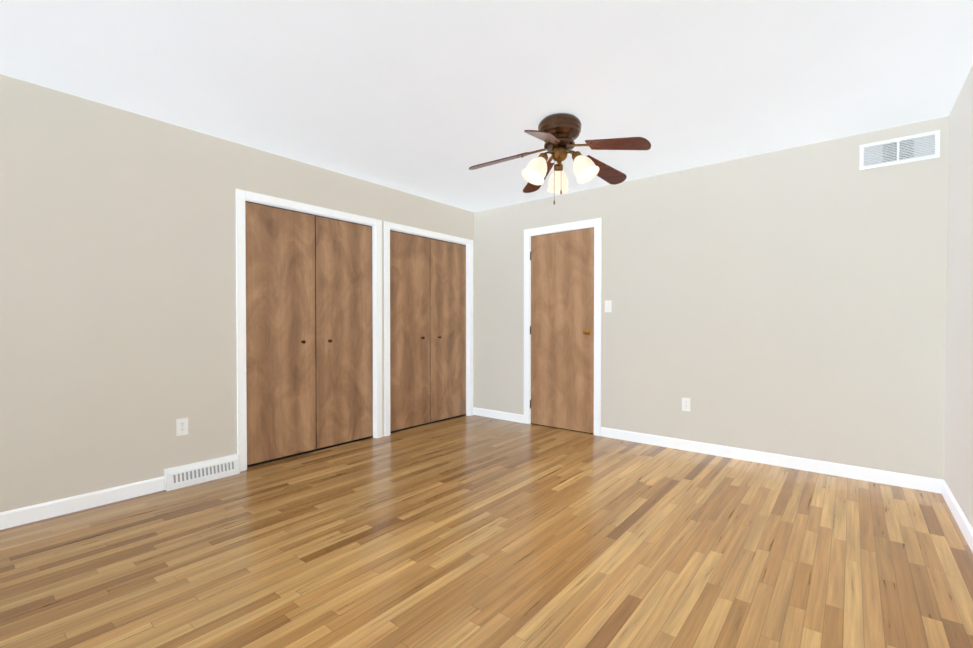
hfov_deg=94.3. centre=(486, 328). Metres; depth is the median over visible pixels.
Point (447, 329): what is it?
closet door
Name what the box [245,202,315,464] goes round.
closet door
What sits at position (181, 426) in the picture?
electrical outlet
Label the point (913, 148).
air vent
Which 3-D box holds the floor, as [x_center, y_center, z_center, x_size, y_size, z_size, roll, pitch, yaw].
[-0.320,1.125,2.700,5.063,0.100,5.355,1,1,39]
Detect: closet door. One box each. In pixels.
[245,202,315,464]
[316,216,372,448]
[390,231,429,431]
[430,239,465,421]
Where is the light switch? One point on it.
(608, 305)
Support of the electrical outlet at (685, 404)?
attached to the wall at (791, 302)
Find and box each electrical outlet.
[176,418,187,435]
[682,397,689,410]
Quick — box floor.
[0,415,972,647]
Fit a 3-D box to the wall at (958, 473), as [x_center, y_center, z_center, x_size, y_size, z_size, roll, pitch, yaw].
[1.468,-0.123,0.965,0.120,2.440,4.935,1,1,39]
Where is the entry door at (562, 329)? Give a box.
[530,228,593,433]
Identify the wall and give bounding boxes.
[0,74,473,511]
[474,116,948,479]
[944,65,972,527]
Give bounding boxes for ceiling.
[0,0,972,211]
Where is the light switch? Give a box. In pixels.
[605,300,611,311]
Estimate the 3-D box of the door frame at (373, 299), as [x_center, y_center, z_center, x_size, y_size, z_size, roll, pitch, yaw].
[-1.485,0.034,3.903,0.122,2.054,1.222,1,1,39]
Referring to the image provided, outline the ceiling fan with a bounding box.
[469,113,650,204]
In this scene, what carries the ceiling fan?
hanging from the ceiling
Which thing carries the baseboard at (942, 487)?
attached to the wall at (958, 473)
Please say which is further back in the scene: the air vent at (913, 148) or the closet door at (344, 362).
the closet door at (344, 362)
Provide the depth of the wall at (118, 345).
2.82 m
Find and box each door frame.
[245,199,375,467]
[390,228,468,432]
[524,218,601,435]
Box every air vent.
[164,454,239,490]
[859,130,939,169]
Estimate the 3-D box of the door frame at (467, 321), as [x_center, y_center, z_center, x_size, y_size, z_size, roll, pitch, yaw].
[-0.630,0.021,4.957,0.122,2.054,1.216,1,1,39]
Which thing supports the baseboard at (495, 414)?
attached to the wall at (791, 302)
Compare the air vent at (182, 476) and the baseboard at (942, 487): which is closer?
the baseboard at (942, 487)
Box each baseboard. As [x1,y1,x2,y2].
[0,476,164,529]
[473,407,523,422]
[601,427,935,492]
[936,479,972,552]
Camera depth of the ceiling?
2.41 m
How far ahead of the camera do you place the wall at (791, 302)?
3.54 m
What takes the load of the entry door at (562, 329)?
in the wall at (791, 302)
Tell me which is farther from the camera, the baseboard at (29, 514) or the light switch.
the light switch
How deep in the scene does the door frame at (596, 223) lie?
4.56 m
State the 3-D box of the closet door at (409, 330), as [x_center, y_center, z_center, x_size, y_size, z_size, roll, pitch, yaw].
[-0.801,0.026,4.714,0.070,2.010,0.585,1,1,39]

